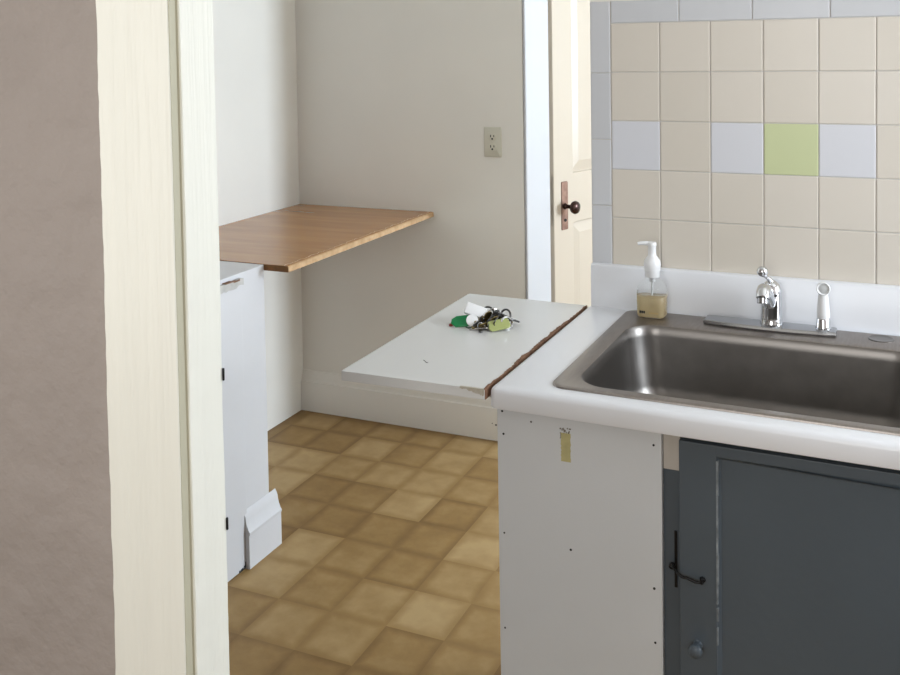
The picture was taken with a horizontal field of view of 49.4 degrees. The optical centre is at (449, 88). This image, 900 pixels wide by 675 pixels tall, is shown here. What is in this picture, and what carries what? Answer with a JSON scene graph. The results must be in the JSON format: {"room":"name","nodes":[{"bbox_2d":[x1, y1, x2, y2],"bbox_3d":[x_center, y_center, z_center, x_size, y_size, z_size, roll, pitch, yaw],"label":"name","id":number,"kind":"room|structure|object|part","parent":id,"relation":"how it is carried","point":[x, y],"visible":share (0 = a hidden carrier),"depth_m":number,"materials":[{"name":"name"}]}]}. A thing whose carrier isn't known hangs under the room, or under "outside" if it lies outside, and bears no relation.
{"room":"kitchen","nodes":[
{"label":"kitchen","id":0,"kind":"room"},
{"bbox_2d":[0,0,115,674],"bbox_3d":[0.113,0.155,0.967,3.874,2.600,0.058,0,3,24],"label":"wall","id":1,"kind":"structure","parent":0,"point":[57,612],"depth_m":1.21,"materials":[{"name":"beige paint"}]},
{"bbox_2d":[96,0,185,674],"bbox_3d":[0.076,0.349,0.955,1.061,2.215,0.014,0,3,24],"label":"trim","id":2,"kind":"structure","parent":1,"relation":"attached to","point":[133,57],"depth_m":1.14,"materials":[{"name":"beige wood"}]},
{"bbox_2d":[168,0,229,674],"bbox_3d":[0.095,0.405,0.984,0.881,2.100,0.075,0,3,24],"label":"trim","id":3,"kind":"structure","parent":1,"relation":"attached to","point":[201,373],"depth_m":1.15,"materials":[{"name":"beige paint"}]},
{"bbox_2d":[220,261,268,581],"bbox_3d":[-0.904,0.969,2.777,0.543,0.860,0.587,0,3,24],"label":"cabinet","id":4,"kind":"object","parent":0,"point":[243,350],"depth_m":2.82,"materials":[{"name":"white paint"}]},
{"bbox_2d":[244,489,281,568],"bbox_3d":[-0.555,1.306,2.903,0.023,0.167,0.163,0,3,24],"label":"baseboard","id":5,"kind":"structure","parent":4,"relation":"attached to","point":[263,531],"depth_m":2.89,"materials":[{"name":"white paint"}]},
{"bbox_2d":[212,0,302,430],"bbox_3d":[-1.169,0.094,2.994,0.120,2.600,2.604,0,3,24],"label":"wall","id":6,"kind":"structure","parent":0,"point":[255,68],"depth_m":3.85,"materials":[{"name":"white paint"}]},
{"bbox_2d":[219,204,433,271],"bbox_3d":[-0.551,0.513,3.477,0.615,0.020,1.016,0,3,24],"label":"countertop","id":7,"kind":"structure","parent":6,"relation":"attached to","point":[291,238],"depth_m":3.42,"materials":[{"name":"orange wood"}]},
{"bbox_2d":[228,410,500,674],"bbox_3d":[0.808,1.460,1.605,6.200,0.080,6.800,0,3,24],"label":"floor","id":8,"kind":"structure","parent":0,"point":[386,562],"depth_m":2.86,"materials":[{"name":"tile"}]},
{"bbox_2d":[497,409,899,674],"bbox_3d":[0.834,0.979,1.657,1.407,0.874,0.572,0,3,25],"label":"base cabinet","id":9,"kind":"object","parent":8,"relation":"on","point":[759,561],"visible":0.97,"depth_m":1.57,"materials":[{"name":"grey wood"}]},
{"bbox_3d":[0.222,0.988,1.669,0.288,0.874,0.012,0,3,25],"label":"panel","id":10,"kind":"part","parent":9,"relation":"part of","materials":[{"name":"white wood"}]},
{"bbox_3d":[0.368,0.767,1.594,0.004,0.094,0.003,0,3,25],"label":"latch plate","id":11,"kind":"part","parent":9,"relation":"part of","materials":[{"name":"black metal"}]},
{"bbox_2d":[491,262,899,469],"bbox_3d":[0.830,0.473,1.662,1.401,0.134,0.612,0,3,25],"label":"countertop","id":12,"kind":"structure","parent":9,"relation":"on","point":[871,308],"depth_m":1.81,"materials":[{"name":"white laminate"}]},
{"bbox_2d":[341,294,586,399],"bbox_3d":[0.051,0.521,2.004,0.293,0.035,0.601,0,3,25],"label":"countertop","id":13,"kind":"structure","parent":12,"relation":"attached to","point":[433,356],"depth_m":1.90,"materials":[{"name":"white laminate"}]},
{"bbox_2d":[449,302,519,332],"bbox_3d":[0.078,0.477,2.053,0.139,0.050,0.094,-2,3,-24],"label":"bunch","id":14,"kind":"object","parent":13,"relation":"on","point":[477,317],"visible":1,"depth_m":2.05,"materials":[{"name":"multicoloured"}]},
{"bbox_2d":[553,310,899,483],"bbox_3d":[0.567,0.585,1.785,0.630,0.176,0.530,0,3,25],"label":"sink","id":15,"kind":"object","parent":12,"relation":"in","point":[849,379],"visible":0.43,"depth_m":1.92,"materials":[{"name":"metal"}]},
{"bbox_2d":[637,241,666,318],"bbox_3d":[0.431,0.407,2.089,0.061,0.161,0.046,0,3,25],"label":"soap dispenser","id":16,"kind":"object","parent":15,"relation":"on","point":[651,290],"visible":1,"depth_m":2.07,"materials":[{"name":"white plastic"}]},
{"bbox_3d":[0.416,0.332,2.091,0.030,0.011,0.010,0,2,17],"label":"spout","id":17,"kind":"part","parent":16,"relation":"part of","materials":[{"name":"white plastic"}]},
{"bbox_2d":[637,277,666,318],"bbox_3d":[0.432,0.442,2.091,0.061,0.090,0.045,0,3,25],"label":"bottle","id":18,"kind":"object","parent":16,"relation":"attached to","point":[651,291],"depth_m":2.07,"materials":[{"name":"clear plastic"}]},
{"bbox_2d":[703,266,836,336],"bbox_3d":[0.632,0.424,1.953,0.257,0.132,0.125,0,3,25],"label":"faucet","id":19,"kind":"object","parent":15,"relation":"on","point":[768,293],"visible":1,"depth_m":1.97,"materials":[{"name":"silver metal"}]},
{"bbox_3d":[0.638,0.378,1.975,0.042,0.042,0.022,-2,3,-27],"label":"lever","id":20,"kind":"part","parent":19,"relation":"part of","materials":[{"name":"silver metal"}]},
{"bbox_3d":[0.628,0.416,1.942,0.030,0.067,0.102,0,3,25],"label":"spout","id":21,"kind":"part","parent":19,"relation":"part of","materials":[{"name":"silver metal"}]},
{"bbox_3d":[0.648,0.483,1.988,0.257,0.010,0.053,0,3,25],"label":"deck plate","id":22,"kind":"part","parent":19,"relation":"part of","materials":[{"name":"silver metal"}]},
{"bbox_2d":[815,282,830,329],"bbox_3d":[0.744,0.431,1.948,0.030,0.095,0.030,0,3,25],"label":"sprayer","id":23,"kind":"object","parent":19,"relation":"in","point":[823,322],"visible":1,"depth_m":1.94,"materials":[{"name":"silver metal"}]},
{"bbox_3d":[0.744,0.427,1.948,0.025,0.062,0.025,0,3,25],"label":"handle","id":24,"kind":"part","parent":23,"relation":"part of","materials":[{"name":"white plastic"}]},
{"bbox_3d":[0.392,0.894,1.558,0.022,0.022,0.026,0,3,25],"label":"knob","id":25,"kind":"part","parent":9,"relation":"part of","materials":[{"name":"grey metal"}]},
{"bbox_3d":[0.859,0.990,1.389,1.103,0.874,0.022,0,3,25],"label":"frame","id":26,"kind":"part","parent":9,"relation":"part of","materials":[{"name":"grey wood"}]},
{"bbox_3d":[0.616,0.949,1.480,0.528,0.768,0.015,0,3,25],"label":"door","id":27,"kind":"part","parent":9,"relation":"part of","materials":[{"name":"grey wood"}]},
{"bbox_2d":[295,0,524,373],"bbox_3d":[-0.156,0.041,3.902,0.990,2.600,0.120,0,3,24],"label":"wall","id":28,"kind":"structure","parent":0,"point":[396,99],"depth_m":3.85,"materials":[{"name":"white paint"}]},
{"bbox_2d":[301,369,497,440],"bbox_3d":[-0.165,1.259,3.886,0.988,0.168,0.022,0,3,24],"label":"baseboard","id":29,"kind":"structure","parent":28,"relation":"attached to","point":[321,392],"depth_m":3.90,"materials":[{"name":"white paint"}]},
{"bbox_2d":[484,127,501,156],"bbox_3d":[0.161,0.204,3.697,0.070,0.114,0.008,0,3,24],"label":"wall outlet","id":30,"kind":"object","parent":28,"relation":"attached to","point":[492,135],"visible":1,"depth_m":3.69,"materials":[{"name":"beige plastic"}]},
{"bbox_2d":[488,144,496,150],"bbox_3d":[0.160,0.223,3.696,0.034,0.028,0.003,0,3,24],"label":"receptacle","id":31,"kind":"object","parent":30,"relation":"attached to","point":[491,147],"depth_m":3.69,"materials":[{"name":"beige plastic"}]},
{"bbox_2d":[488,133,496,140],"bbox_3d":[0.160,0.184,3.694,0.034,0.028,0.003,0,3,24],"label":"receptacle","id":32,"kind":"object","parent":30,"relation":"attached to","point":[491,136],"depth_m":3.69,"materials":[{"name":"beige plastic"}]},
{"bbox_2d":[522,27,525,298],"bbox_3d":[0.801,0.011,4.277,0.117,2.600,1.645,1,3,44],"label":"wall","id":33,"kind":"structure","parent":0,"point":[522,27],"depth_m":3.65,"materials":[{"name":"white paint"}]},
{"bbox_2d":[522,0,550,301],"bbox_3d":[0.633,0.227,4.072,0.111,2.190,1.100,1,3,44],"label":"trim","id":34,"kind":"structure","parent":33,"relation":"attached to","point":[534,12],"depth_m":3.69,"materials":[{"name":"white wood"}]},
{"bbox_2d":[548,0,591,307],"bbox_3d":[0.671,0.304,4.042,0.103,2.022,0.745,1,3,44],"label":"door","id":35,"kind":"structure","parent":33,"relation":"in","point":[569,66],"depth_m":3.86,"materials":[{"name":"beige paint"}]},
{"bbox_3d":[0.450,0.461,3.837,0.004,0.192,0.041,1,3,44],"label":"lock plate","id":36,"kind":"part","parent":35,"relation":"part of","materials":[{"name":"brown metal"}]},
{"bbox_3d":[0.474,0.463,3.814,0.064,0.052,0.052,1,3,44],"label":"knob","id":37,"kind":"part","parent":35,"relation":"part of","materials":[{"name":"brown metal"}]},
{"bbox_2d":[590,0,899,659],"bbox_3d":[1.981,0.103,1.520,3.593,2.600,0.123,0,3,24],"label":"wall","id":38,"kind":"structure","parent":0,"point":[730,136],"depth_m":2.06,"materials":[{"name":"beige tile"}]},
{"bbox_2d":[591,262,899,335],"bbox_3d":[0.954,0.442,1.916,1.390,0.097,0.018,0,3,24],"label":"backsplash","id":39,"kind":"structure","parent":38,"relation":"attached to","point":[854,306],"depth_m":2.05,"materials":[{"name":"white laminate"}]}
]}

